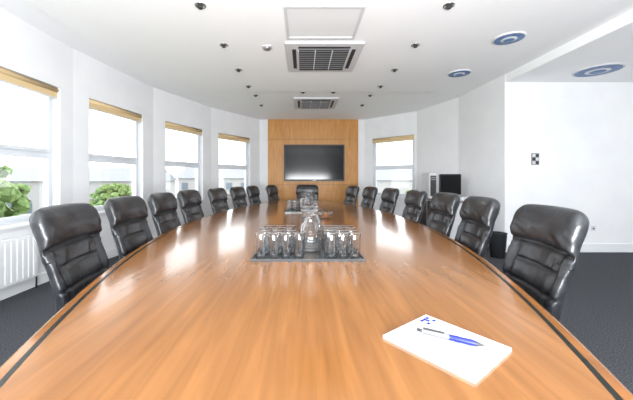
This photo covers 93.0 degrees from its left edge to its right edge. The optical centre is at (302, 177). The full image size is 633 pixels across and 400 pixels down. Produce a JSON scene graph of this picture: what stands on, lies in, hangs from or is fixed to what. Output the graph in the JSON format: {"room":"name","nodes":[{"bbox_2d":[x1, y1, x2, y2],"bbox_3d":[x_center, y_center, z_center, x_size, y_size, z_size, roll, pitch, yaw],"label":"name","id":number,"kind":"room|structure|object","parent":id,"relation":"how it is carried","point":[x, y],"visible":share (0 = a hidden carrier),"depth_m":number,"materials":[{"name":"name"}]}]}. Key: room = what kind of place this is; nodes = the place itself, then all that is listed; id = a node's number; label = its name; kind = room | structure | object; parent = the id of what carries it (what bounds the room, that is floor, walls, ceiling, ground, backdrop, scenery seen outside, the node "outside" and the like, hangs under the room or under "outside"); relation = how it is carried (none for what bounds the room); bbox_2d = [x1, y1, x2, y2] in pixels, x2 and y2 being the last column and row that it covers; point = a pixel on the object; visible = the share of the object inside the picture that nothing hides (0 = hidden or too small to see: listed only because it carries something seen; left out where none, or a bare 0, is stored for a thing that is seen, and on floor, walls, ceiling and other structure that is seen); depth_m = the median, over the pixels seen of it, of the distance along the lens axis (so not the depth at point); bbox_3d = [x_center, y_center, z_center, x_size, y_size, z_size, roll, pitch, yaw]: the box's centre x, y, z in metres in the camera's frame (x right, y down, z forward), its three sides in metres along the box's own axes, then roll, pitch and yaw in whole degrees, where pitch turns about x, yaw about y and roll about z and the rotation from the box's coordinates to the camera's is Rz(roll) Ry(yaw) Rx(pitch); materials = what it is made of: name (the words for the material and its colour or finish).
{"room":"conference room","nodes":[
{"label":"conference room","id":0,"kind":"room"},
{"bbox_2d":[0,7,259,273],"bbox_3d":[-2.805,-0.250,3.775,1.268,3.000,11.085,0,0,10],"label":"wall","id":1,"kind":"structure","parent":0,"point":[26,50],"depth_m":4.54,"materials":[{"name":"white paint"}]},
{"bbox_2d":[0,221,29,230],"bbox_3d":[-3.125,0.519,3.105,0.150,0.042,1.490,0,0,0],"label":"sill","id":2,"kind":"structure","parent":1,"relation":"attached to","point":[23,224],"depth_m":3.21,"materials":[{"name":"white paint"}]},
{"bbox_2d":[0,234,37,289],"bbox_3d":[-3.045,0.940,2.695,0.106,0.620,1.470,0,0,0],"label":"panel radiator","id":3,"kind":"object","parent":1,"relation":"attached to","point":[18,255],"visible":0.99,"depth_m":3.15,"materials":[{"name":"white metal"}]},
{"bbox_2d":[0,95,51,224],"bbox_3d":[-3.203,-0.320,3.105,0.115,1.660,1.450,0,0,0],"label":"window","id":4,"kind":"structure","parent":1,"relation":"in","point":[5,149],"depth_m":3.75,"materials":[{"name":"white plastic"}]},
{"bbox_2d":[0,68,58,98],"bbox_3d":[-3.140,-1.075,3.105,0.060,0.140,1.430,0,0,0],"label":"roller blind","id":5,"kind":"object","parent":1,"relation":"attached to","point":[6,76],"visible":1,"depth_m":3.40,"materials":[{"name":"brown"}]},
{"bbox_2d":[0,236,157,300],"bbox_3d":[-2.696,1.190,3.733,1.039,0.120,10.850,0,0,10],"label":"baseboard","id":6,"kind":"structure","parent":1,"relation":"attached to","point":[17,288],"depth_m":3.36,"materials":[{"name":"white"}]},
{"bbox_2d":[89,121,137,210],"bbox_3d":[-3.094,-0.320,4.900,0.115,1.660,1.180,0,0,7],"label":"window","id":7,"kind":"structure","parent":1,"relation":"in","point":[92,157],"depth_m":5.33,"materials":[{"name":"white plastic"}]},
{"bbox_2d":[89,99,141,122],"bbox_3d":[-3.032,-1.075,4.892,0.060,0.140,1.160,0,0,7],"label":"roller blind","id":8,"kind":"object","parent":1,"relation":"attached to","point":[94,105],"visible":0.86,"depth_m":4.80,"materials":[{"name":"brown"}]},
{"bbox_2d":[165,135,199,200],"bbox_3d":[-2.677,-0.320,6.633,0.115,1.660,1.170,0,0,20],"label":"window","id":9,"kind":"structure","parent":1,"relation":"in","point":[196,165],"depth_m":7.10,"materials":[{"name":"white plastic"}]},
{"bbox_2d":[165,122,201,135],"bbox_3d":[-2.618,-1.075,6.611,0.059,0.140,1.150,0,0,20],"label":"roller blind","id":10,"kind":"object","parent":1,"relation":"attached to","point":[170,126],"visible":0.83,"depth_m":6.55,"materials":[{"name":"brown fabric"}]},
{"bbox_2d":[218,139,247,196],"bbox_3d":[-1.927,-0.320,8.189,0.115,1.660,1.200,0,0,32],"label":"window","id":11,"kind":"structure","parent":1,"relation":"in","point":[220,166],"depth_m":8.45,"materials":[{"name":"white plastic"}]},
{"bbox_2d":[218,133,249,142],"bbox_3d":[-1.874,-1.075,8.156,0.059,0.140,1.180,0,0,32],"label":"roller blind","id":12,"kind":"object","parent":11,"relation":"attached to","point":[220,136],"visible":0.92,"depth_m":8.10,"materials":[{"name":"brown fabric"}]},
{"bbox_2d":[260,120,364,205],"bbox_3d":[0.275,-0.250,9.100,3.450,3.000,0.200,0,0,0],"label":"wall","id":13,"kind":"structure","parent":0,"point":[263,123],"depth_m":9.00,"materials":[{"name":"white paint"}]},
{"bbox_2d":[268,119,357,205],"bbox_3d":[0.300,-0.250,8.975,2.700,3.000,0.050,0,0,0],"label":"panelling","id":14,"kind":"object","parent":13,"relation":"attached to","point":[281,132],"visible":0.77,"depth_m":8.95,"materials":[{"name":"brown wood"}]},
{"bbox_2d":[284,145,344,180],"bbox_3d":[0.330,-0.450,8.907,1.800,1.080,0.086,0,0,0],"label":"television","id":15,"kind":"object","parent":14,"relation":"attached to","point":[301,162],"visible":1,"depth_m":8.87,"materials":[{"name":"black plastic"}]},
{"bbox_2d":[0,247,632,393],"bbox_3d":[2.300,1.310,3.700,11.800,0.120,11.200,0,0,0],"label":"floor","id":16,"kind":"structure","parent":0,"point":[597,307],"depth_m":2.81,"materials":[{"name":"grey carpet"}]},
{"bbox_2d":[29,203,109,313],"bbox_3d":[-1.132,0.703,1.766,0.685,1.095,0.614,0,0,-16],"label":"leather office chair","id":17,"kind":"object","parent":16,"relation":"on","point":[72,253],"visible":0.45,"depth_m":1.67,"materials":[{"name":"black leather"}]},
{"bbox_2d":[104,196,152,260],"bbox_3d":[-1.232,0.703,2.495,0.685,1.095,0.614,0,0,-11],"label":"leather office chair","id":18,"kind":"object","parent":16,"relation":"on","point":[127,216],"visible":0.37,"depth_m":2.43,"materials":[{"name":"black leather"}]},
{"bbox_2d":[147,192,180,235],"bbox_3d":[-1.262,0.703,3.187,0.685,1.095,0.614,0,0,-9],"label":"leather office chair","id":19,"kind":"object","parent":16,"relation":"on","point":[163,207],"visible":0.42,"depth_m":3.14,"materials":[{"name":"black leather"}]},
{"bbox_2d":[177,189,203,223],"bbox_3d":[-1.265,0.703,3.913,0.685,1.095,0.614,0,0,-3],"label":"leather office chair","id":20,"kind":"object","parent":16,"relation":"on","point":[189,200],"visible":0.42,"depth_m":3.89,"materials":[{"name":"black leather"}]},
{"bbox_2d":[207,188,228,213],"bbox_3d":[-1.129,0.703,4.693,0.685,1.095,0.614,0,0,3],"label":"leather office chair","id":21,"kind":"object","parent":16,"relation":"on","point":[218,198],"visible":0.45,"depth_m":4.70,"materials":[{"name":"black leather"}]},
{"bbox_2d":[229,186,247,208],"bbox_3d":[-0.951,0.703,5.338,0.685,1.095,0.614,0,0,4],"label":"leather office chair","id":22,"kind":"object","parent":16,"relation":"on","point":[238,194],"visible":0.36,"depth_m":5.35,"materials":[{"name":"black leather"}]},
{"bbox_2d":[246,186,260,204],"bbox_3d":[-0.780,0.703,5.958,0.685,1.095,0.614,0,0,4],"label":"leather office chair","id":23,"kind":"object","parent":16,"relation":"on","point":[253,192],"visible":0.35,"depth_m":5.97,"materials":[{"name":"black leather"}]},
{"bbox_2d":[266,185,279,201],"bbox_3d":[-0.465,0.703,6.543,0.685,1.095,0.614,0,0,8],"label":"leather office chair","id":24,"kind":"object","parent":16,"relation":"on","point":[272,190],"visible":0.34,"depth_m":6.57,"materials":[{"name":"black leather"}]},
{"bbox_2d":[296,185,318,199],"bbox_3d":[0.097,0.703,6.792,0.614,1.095,0.685,0,0,-11],"label":"leather office chair","id":25,"kind":"object","parent":16,"relation":"on","point":[300,188],"visible":0.32,"depth_m":6.99,"materials":[{"name":"black leather"}]},
{"bbox_2d":[0,200,632,399],"bbox_3d":[0.000,0.875,3.400,2.600,0.750,6.900,0,0,0],"label":"conference table","id":26,"kind":"object","parent":16,"relation":"on","point":[187,314],"visible":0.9,"depth_m":1.02,"materials":[{"name":"brown wood"}]},
{"bbox_2d":[285,207,320,212],"bbox_3d":[0.000,0.492,4.650,0.520,0.016,0.700,0,0,0],"label":"serving tray","id":27,"kind":"object","parent":26,"relation":"on","point":[298,211],"visible":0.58,"depth_m":4.46,"materials":[{"name":"grey metal"}]},
{"bbox_2d":[299,192,309,210],"bbox_3d":[0.022,0.352,4.453,0.177,0.276,0.177,0,0,-15],"label":"water jug","id":28,"kind":"object","parent":27,"relation":"on","point":[304,201],"visible":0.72,"depth_m":4.40,"materials":[{"name":"clear glass"}]},
{"bbox_2d":[304,191,316,204],"bbox_3d":[0.104,0.352,4.848,0.182,0.276,0.172,0,0,32],"label":"water jug","id":29,"kind":"object","parent":27,"relation":"on","point":[310,193],"visible":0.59,"depth_m":4.80,"materials":[{"name":"clear glass"}]},
{"bbox_2d":[250,238,365,261],"bbox_3d":[0.030,0.492,2.105,0.690,0.016,0.630,0,0,0],"label":"serving tray","id":30,"kind":"object","parent":26,"relation":"on","point":[320,256],"visible":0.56,"depth_m":1.86,"materials":[{"name":"grey metal"}]},
{"bbox_2d":[255,231,266,257],"bbox_3d":[-0.262,0.413,1.862,0.073,0.156,0.073,0,0,0],"label":"drinking glass","id":31,"kind":"object","parent":30,"relation":"on","point":[264,255],"visible":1,"depth_m":1.86,"materials":[{"name":"clear glass"}]},
{"bbox_2d":[259,226,269,250],"bbox_3d":[-0.264,0.413,2.050,0.073,0.156,0.073,0,0,0],"label":"drinking glass","id":32,"kind":"object","parent":30,"relation":"on","point":[264,239],"visible":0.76,"depth_m":2.02,"materials":[{"name":"clear glass"}]},
{"bbox_2d":[260,229,270,254],"bbox_3d":[-0.245,0.413,1.947,0.073,0.156,0.073,0,0,0],"label":"drinking glass","id":33,"kind":"object","parent":30,"relation":"on","point":[270,229],"visible":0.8,"depth_m":1.94,"materials":[{"name":"clear glass"}]},
{"bbox_2d":[264,224,273,246],"bbox_3d":[-0.241,0.413,2.148,0.073,0.156,0.073,0,0,0],"label":"drinking glass","id":34,"kind":"object","parent":30,"relation":"on","point":[268,225],"visible":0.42,"depth_m":2.12,"materials":[{"name":"clear glass"}]},
{"bbox_2d":[268,231,278,258],"bbox_3d":[-0.183,0.413,1.858,0.073,0.156,0.073,0,0,0],"label":"drinking glass","id":35,"kind":"object","parent":30,"relation":"on","point":[271,255],"visible":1,"depth_m":1.85,"materials":[{"name":"clear glass"}]},
{"bbox_2d":[270,226,280,250],"bbox_3d":[-0.188,0.413,2.048,0.073,0.156,0.073,0,0,0],"label":"drinking glass","id":36,"kind":"object","parent":30,"relation":"on","point":[275,236],"visible":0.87,"depth_m":2.02,"materials":[{"name":"clear glass"}]},
{"bbox_2d":[273,229,283,254],"bbox_3d":[-0.162,0.413,1.953,0.073,0.156,0.073,0,0,0],"label":"drinking glass","id":37,"kind":"object","parent":30,"relation":"on","point":[274,252],"visible":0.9,"depth_m":1.94,"materials":[{"name":"clear glass"}]},
{"bbox_2d":[275,224,284,246],"bbox_3d":[-0.166,0.413,2.148,0.073,0.156,0.073,0,0,0],"label":"drinking glass","id":38,"kind":"object","parent":30,"relation":"on","point":[279,225],"visible":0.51,"depth_m":2.12,"materials":[{"name":"clear glass"}]},
{"bbox_2d":[280,231,291,257],"bbox_3d":[-0.106,0.413,1.861,0.073,0.156,0.073,0,0,0],"label":"drinking glass","id":39,"kind":"object","parent":30,"relation":"on","point":[285,255],"visible":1,"depth_m":1.85,"materials":[{"name":"clear glass"}]},
{"bbox_2d":[283,226,292,250],"bbox_3d":[-0.102,0.413,2.046,0.073,0.156,0.073,0,0,0],"label":"drinking glass","id":40,"kind":"object","parent":30,"relation":"on","point":[287,239],"visible":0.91,"depth_m":2.02,"materials":[{"name":"clear glass"}]},
{"bbox_2d":[284,230,295,254],"bbox_3d":[-0.085,0.413,1.948,0.073,0.156,0.073,0,0,0],"label":"drinking glass","id":41,"kind":"object","parent":30,"relation":"on","point":[286,252],"visible":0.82,"depth_m":1.93,"materials":[{"name":"clear glass"}]},
{"bbox_2d":[286,224,295,246],"bbox_3d":[-0.084,0.413,2.148,0.073,0.156,0.073,0,0,0],"label":"drinking glass","id":42,"kind":"object","parent":30,"relation":"on","point":[291,225],"visible":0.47,"depth_m":2.13,"materials":[{"name":"clear glass"}]},
{"bbox_2d":[293,232,304,257],"bbox_3d":[-0.023,0.413,1.863,0.073,0.156,0.073,0,0,0],"label":"drinking glass","id":43,"kind":"object","parent":30,"relation":"on","point":[293,232],"visible":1,"depth_m":1.85,"materials":[{"name":"clear glass"}]},
{"bbox_2d":[297,209,321,252],"bbox_3d":[0.047,0.352,2.017,0.177,0.276,0.177,0,0,15],"label":"water jug","id":44,"kind":"object","parent":30,"relation":"on","point":[310,224],"visible":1,"depth_m":1.96,"materials":[{"name":"clear glass"}]},
{"bbox_2d":[300,205,324,230],"bbox_3d":[0.063,0.352,2.292,0.177,0.276,0.177,0,0,15],"label":"water jug","id":45,"kind":"object","parent":30,"relation":"on","point":[308,206],"visible":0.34,"depth_m":2.33,"materials":[{"name":"clear glass"}]},
{"bbox_2d":[321,224,330,246],"bbox_3d":[0.164,0.413,2.152,0.073,0.156,0.073,0,0,0],"label":"drinking glass","id":46,"kind":"object","parent":30,"relation":"on","point":[322,225],"visible":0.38,"depth_m":2.13,"materials":[{"name":"clear glass"}]},
{"bbox_2d":[323,226,332,250],"bbox_3d":[0.171,0.413,2.051,0.073,0.156,0.073,0,0,0],"label":"drinking glass","id":47,"kind":"object","parent":30,"relation":"on","point":[329,234],"visible":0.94,"depth_m":2.02,"materials":[{"name":"clear glass"}]},
{"bbox_2d":[323,229,333,254],"bbox_3d":[0.168,0.413,1.951,0.073,0.156,0.073,0,0,0],"label":"drinking glass","id":48,"kind":"object","parent":30,"relation":"on","point":[325,252],"visible":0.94,"depth_m":1.94,"materials":[{"name":"clear glass"}]},
{"bbox_2d":[326,231,337,258],"bbox_3d":[0.178,0.413,1.857,0.073,0.156,0.073,0,0,0],"label":"drinking glass","id":49,"kind":"object","parent":30,"relation":"on","point":[330,255],"visible":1,"depth_m":1.85,"materials":[{"name":"clear glass"}]},
{"bbox_2d":[331,224,340,246],"bbox_3d":[0.238,0.413,2.151,0.073,0.156,0.073,0,0,0],"label":"drinking glass","id":50,"kind":"object","parent":30,"relation":"on","point":[332,225],"visible":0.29,"depth_m":2.12,"materials":[{"name":"clear glass"}]},
{"bbox_2d":[334,226,344,250],"bbox_3d":[0.247,0.413,2.050,0.073,0.156,0.073,0,0,0],"label":"drinking glass","id":51,"kind":"object","parent":30,"relation":"on","point":[339,239],"visible":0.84,"depth_m":2.02,"materials":[{"name":"clear glass"}]},
{"bbox_2d":[335,229,345,253],"bbox_3d":[0.242,0.413,1.953,0.073,0.156,0.073,0,0,0],"label":"drinking glass","id":52,"kind":"object","parent":30,"relation":"on","point":[343,252],"visible":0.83,"depth_m":1.94,"materials":[{"name":"clear glass"}]},
{"bbox_2d":[338,231,348,257],"bbox_3d":[0.250,0.413,1.861,0.073,0.156,0.073,0,0,0],"label":"drinking glass","id":53,"kind":"object","parent":30,"relation":"on","point":[339,255],"visible":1,"depth_m":1.85,"materials":[{"name":"clear glass"}]},
{"bbox_2d":[342,224,351,246],"bbox_3d":[0.316,0.413,2.147,0.073,0.156,0.073,0,0,0],"label":"drinking glass","id":54,"kind":"object","parent":30,"relation":"on","point":[343,225],"visible":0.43,"depth_m":2.12,"materials":[{"name":"clear glass"}]},
{"bbox_2d":[345,226,355,250],"bbox_3d":[0.323,0.413,2.049,0.073,0.156,0.073,0,0,0],"label":"drinking glass","id":55,"kind":"object","parent":30,"relation":"on","point":[352,233],"visible":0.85,"depth_m":2.02,"materials":[{"name":"clear glass"}]},
{"bbox_2d":[346,230,356,254],"bbox_3d":[0.313,0.413,1.949,0.073,0.156,0.073,0,0,0],"label":"drinking glass","id":56,"kind":"object","parent":30,"relation":"on","point":[347,252],"visible":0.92,"depth_m":1.93,"materials":[{"name":"clear glass"}]},
{"bbox_2d":[349,231,360,258],"bbox_3d":[0.323,0.413,1.857,0.073,0.156,0.073,0,0,0],"label":"drinking glass","id":57,"kind":"object","parent":30,"relation":"on","point":[354,255],"visible":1,"depth_m":1.85,"materials":[{"name":"clear glass"}]},
{"bbox_2d":[318,211,332,218],"bbox_3d":[0.275,0.457,3.660,0.184,0.085,0.184,0,0,0],"label":"bowl","id":58,"kind":"object","parent":26,"relation":"on","point":[319,213],"visible":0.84,"depth_m":3.63,"materials":[{"name":"clear glass"}]},
{"bbox_2d":[383,315,511,383],"bbox_3d":[0.426,0.495,0.902,0.238,0.009,0.270,0,0,-37],"label":"notepad","id":59,"kind":"object","parent":26,"relation":"on","point":[471,363],"visible":1,"depth_m":0.86,"materials":[{"name":"white paper"}]},
{"bbox_2d":[417,327,484,345],"bbox_3d":[0.443,0.481,0.908,0.185,0.019,0.017,0,0,30],"label":"ballpoint pen","id":60,"kind":"object","parent":59,"relation":"on","point":[424,330],"visible":1,"depth_m":0.90,"materials":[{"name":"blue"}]},
{"bbox_2d":[344,185,359,204],"bbox_3d":[0.775,0.703,6.062,0.685,1.095,0.614,0,0,-21],"label":"leather office chair","id":61,"kind":"object","parent":16,"relation":"on","point":[351,193],"visible":0.38,"depth_m":6.05,"materials":[{"name":"black leather"}]},
{"bbox_2d":[360,186,377,208],"bbox_3d":[0.973,0.703,5.380,0.685,1.095,0.614,0,0,-17],"label":"leather office chair","id":62,"kind":"object","parent":16,"relation":"on","point":[369,193],"visible":0.36,"depth_m":5.34,"materials":[{"name":"black leather"}]},
{"bbox_2d":[379,188,399,213],"bbox_3d":[1.132,0.703,4.694,0.685,1.095,0.614,0,0,-13],"label":"leather office chair","id":63,"kind":"object","parent":16,"relation":"on","point":[389,196],"visible":0.37,"depth_m":4.64,"materials":[{"name":"black leather"}]},
{"bbox_2d":[402,190,427,222],"bbox_3d":[1.232,0.703,3.909,0.685,1.095,0.614,0,0,-10],"label":"leather office chair","id":64,"kind":"object","parent":16,"relation":"on","point":[415,200],"visible":0.45,"depth_m":3.83,"materials":[{"name":"black leather"}]},
{"bbox_2d":[420,198,462,239],"bbox_3d":[2.900,0.835,6.075,0.620,0.830,1.390,0,0,0],"label":"sideboard","id":65,"kind":"object","parent":16,"relation":"on","point":[426,211],"visible":0.18,"depth_m":5.40,"materials":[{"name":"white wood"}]},
{"bbox_2d":[422,173,436,197],"bbox_3d":[2.670,0.160,6.345,0.160,0.520,0.410,0,0,0],"label":"computer tower","id":66,"kind":"object","parent":65,"relation":"on","point":[429,180],"visible":0.82,"depth_m":6.16,"materials":[{"name":"white plastic"}]},
{"bbox_2d":[439,174,460,194],"bbox_3d":[3.001,0.170,6.125,0.420,0.500,0.170,0,0,8],"label":"desktop monitor","id":67,"kind":"object","parent":65,"relation":"on","point":[449,183],"visible":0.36,"depth_m":6.10,"materials":[{"name":"black plastic"}]},
{"bbox_2d":[426,192,460,236],"bbox_3d":[1.253,0.703,3.169,0.685,1.095,0.614,0,0,-7],"label":"leather office chair","id":68,"kind":"object","parent":16,"relation":"on","point":[443,206],"visible":0.38,"depth_m":3.09,"materials":[{"name":"black leather"}]},
{"bbox_2d":[454,196,500,260],"bbox_3d":[1.206,0.703,2.494,0.685,1.095,0.614,0,0,-1],"label":"leather office chair","id":69,"kind":"object","parent":16,"relation":"on","point":[479,214],"visible":0.41,"depth_m":2.38,"materials":[{"name":"black leather"}]},
{"bbox_2d":[489,231,507,258],"bbox_3d":[3.080,1.058,4.750,0.270,0.385,0.270,0,0,0],"label":"waste bin","id":70,"kind":"object","parent":16,"relation":"on","point":[498,240],"visible":0.91,"depth_m":4.66,"materials":[{"name":"black plastic"}]},
{"bbox_2d":[502,204,588,322],"bbox_3d":[1.107,0.703,1.697,0.685,1.095,0.614,0,0,0],"label":"leather office chair","id":71,"kind":"object","parent":16,"relation":"on","point":[543,252],"visible":0.5,"depth_m":1.57,"materials":[{"name":"black leather"}]},
{"bbox_2d":[0,0,632,119],"bbox_3d":[2.300,-1.810,3.700,11.800,0.120,11.200,0,0,0],"label":"ceiling","id":72,"kind":"structure","parent":0,"point":[277,105],"depth_m":6.29,"materials":[{"name":"paint"}]},
{"bbox_2d":[293,97,338,108],"bbox_3d":[0.290,-1.723,7.000,1.000,0.054,1.000,0,0,0],"label":"air conditioner","id":73,"kind":"object","parent":72,"relation":"attached to","point":[299,102],"depth_m":6.83,"materials":[{"name":"white plastic"}]},
{"bbox_2d":[26,0,619,91],"bbox_3d":[0.190,-1.715,2.080,5.620,0.070,7.560,0,0,0],"label":"ceiling panel","id":74,"kind":"object","parent":72,"relation":"attached to","point":[174,44],"visible":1,"depth_m":3.56,"materials":[{"name":"paint"}]},
{"bbox_2d":[194,2,205,9],"bbox_3d":[-1.000,-1.665,2.920,0.110,0.030,0.110,0,0,0],"label":"recessed light","id":75,"kind":"object","parent":74,"relation":"attached to","point":[199,5],"visible":1,"depth_m":2.90,"materials":[{"name":"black metal"}]},
{"bbox_2d":[219,43,227,47],"bbox_3d":[-1.000,-1.665,3.790,0.110,0.030,0.110,0,0,0],"label":"recessed light","id":76,"kind":"object","parent":74,"relation":"attached to","point":[223,45],"visible":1,"depth_m":3.77,"materials":[{"name":"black metal"}]},
{"bbox_2d":[262,45,271,50],"bbox_3d":[-0.460,-1.660,3.850,0.120,0.040,0.120,0,0,0],"label":"smoke detector","id":77,"kind":"object","parent":74,"relation":"attached to","point":[265,47],"visible":1,"depth_m":3.81,"materials":[{"name":"white plastic"}]},
{"bbox_2d":[283,5,365,38],"bbox_3d":[0.210,-1.670,3.250,0.800,0.020,0.680,0,0,0],"label":"access hatch","id":78,"kind":"object","parent":74,"relation":"attached to","point":[301,21],"visible":1,"depth_m":3.19,"materials":[{"name":"white plastic"}]},
{"bbox_2d":[284,41,365,71],"bbox_3d":[0.270,-1.653,4.180,1.000,0.054,1.000,0,0,0],"label":"air conditioner","id":79,"kind":"object","parent":74,"relation":"attached to","point":[301,56],"visible":1,"depth_m":4.02,"materials":[{"name":"white plastic"}]},
{"bbox_2d":[411,43,419,47],"bbox_3d":[1.420,-1.665,3.790,0.110,0.030,0.110,0,0,0],"label":"recessed light","id":80,"kind":"object","parent":74,"relation":"attached to","point":[415,45],"visible":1,"depth_m":3.77,"materials":[{"name":"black metal"}]},
{"bbox_2d":[443,2,454,9],"bbox_3d":[1.420,-1.665,2.920,0.110,0.030,0.110,0,0,0],"label":"recessed light","id":81,"kind":"object","parent":74,"relation":"attached to","point":[449,5],"visible":1,"depth_m":2.90,"materials":[{"name":"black metal"}]},
{"bbox_2d":[447,69,470,76],"bbox_3d":[2.500,-1.661,4.800,0.340,0.037,0.340,0,0,0],"label":"ceiling speaker","id":82,"kind":"object","parent":74,"relation":"attached to","point":[462,72],"visible":1,"depth_m":4.75,"materials":[{"name":"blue plastic"}]},
{"bbox_2d":[492,31,525,44],"bbox_3d":[2.470,-1.661,3.600,0.340,0.037,0.340,0,0,0],"label":"ceiling speaker","id":83,"kind":"object","parent":74,"relation":"attached to","point":[515,36],"visible":1,"depth_m":3.56,"materials":[{"name":"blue plastic"}]},
{"bbox_2d":[572,63,625,76],"bbox_3d":[4.337,-1.601,4.413,0.589,0.037,0.531,0,0,0],"label":"ceiling speaker","id":84,"kind":"object","parent":72,"relation":"attached to","point":[600,69],"visible":1,"depth_m":4.38,"materials":[{"name":"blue plastic"}]},
{"bbox_2d":[365,75,504,231],"bbox_3d":[3.011,-0.250,7.223,0.871,3.000,4.445,0,0,-22],"label":"wall","id":85,"kind":"structure","parent":0,"point":[464,135],"depth_m":6.38,"materials":[{"name":"white paint"}]},
{"bbox_2d":[374,140,413,195],"bbox_3d":[2.553,-0.320,8.436,0.115,1.660,1.280,0,0,-45],"label":"window","id":86,"kind":"structure","parent":85,"relation":"in","point":[384,167],"depth_m":8.48,"materials":[{"name":"white plastic"}]},
{"bbox_2d":[373,135,413,143],"bbox_3d":[2.509,-1.075,8.392,0.059,0.140,1.260,0,0,-45],"label":"roller blind","id":87,"kind":"object","parent":86,"relation":"attached to","point":[409,137],"visible":1,"depth_m":8.34,"materials":[{"name":"brown"}]},
{"bbox_2d":[506,9,632,81],"bbox_3d":[5.710,-1.685,1.680,4.580,0.130,6.760,0,0,0],"label":"ceiling","id":88,"kind":"structure","parent":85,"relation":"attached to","point":[612,41],"depth_m":4.10,"materials":[{"name":"paint"}]},
{"bbox_2d":[505,74,632,243],"bbox_3d":[5.705,-0.250,5.180,4.590,3.000,0.220,0,0,0],"label":"wall","id":89,"kind":"structure","parent":0,"point":[581,133],"depth_m":5.07,"materials":[{"name":"white paint"}]},
{"bbox_2d":[531,153,538,164],"bbox_3d":[3.920,-0.320,5.061,0.130,0.200,0.018,0,0,0],"label":"switch plate","id":90,"kind":"object","parent":89,"relation":"attached to","point":[534,156],"visible":1,"depth_m":5.06,"materials":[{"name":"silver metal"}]},
{"bbox_2d":[506,244,632,251],"bbox_3d":[5.695,1.180,5.060,4.570,0.140,0.020,0,0,0],"label":"baseboard","id":91,"kind":"structure","parent":89,"relation":"attached to","point":[585,247],"depth_m":5.05,"materials":[{"name":"white wood"}]},
{"label":"outside","id":92,"kind":"structure","parent":0,"visible":0},
{"bbox_3d":[-10.000,4.500,25.000,140.000,0.100,130.000,0,0,0],"label":"ground","id":93,"kind":"structure","parent":92,"visible":0},
{"bbox_2d":[0,164,30,217],"bbox_3d":[-10.106,1.801,8.772,3.247,5.314,3.225,0,0,36],"label":"tree","id":94,"kind":"object","parent":93,"relation":"on","point":[15,194],"visible":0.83,"depth_m":9.41,"materials":[{"name":"green plant"}]},
{"bbox_2d":[2,168,178,215],"bbox_3d":[-26.000,1.600,36.000,18.600,5.700,8.600,0,0,0],"label":"building","id":95,"kind":"structure","parent":93,"relation":"on","point":[33,177],"depth_m":32.50,"materials":[{"name":"grey"}]},
{"bbox_2d":[89,187,101,205],"bbox_3d":[-16.105,2.519,24.910,3.495,3.878,3.126,0,0,43],"label":"tree","id":96,"kind":"object","parent":93,"relation":"on","point":[92,202],"visible":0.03,"depth_m":24.15,"materials":[{"name":"green plant"}]},
{"bbox_2d":[94,183,131,205],"bbox_3d":[-13.075,2.383,20.965,2.572,4.149,2.817,0,0,-43],"label":"tree","id":97,"kind":"object","parent":93,"relation":"on","point":[113,190],"visible":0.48,"depth_m":20.51,"materials":[{"name":"green plant"}]},
{"bbox_2d":[176,167,243,193],"bbox_3d":[-13.000,1.250,52.000,14.600,6.400,8.600,0,0,0],"label":"building","id":98,"kind":"structure","parent":93,"relation":"on","point":[228,178],"depth_m":48.01,"materials":[{"name":"grey"}]},
{"bbox_2d":[377,169,411,193],"bbox_3d":[18.000,1.300,50.000,16.600,6.300,8.600,0,0,0],"label":"building","id":99,"kind":"structure","parent":93,"relation":"on","point":[401,179],"depth_m":46.00,"materials":[{"name":"grey"}]}
]}

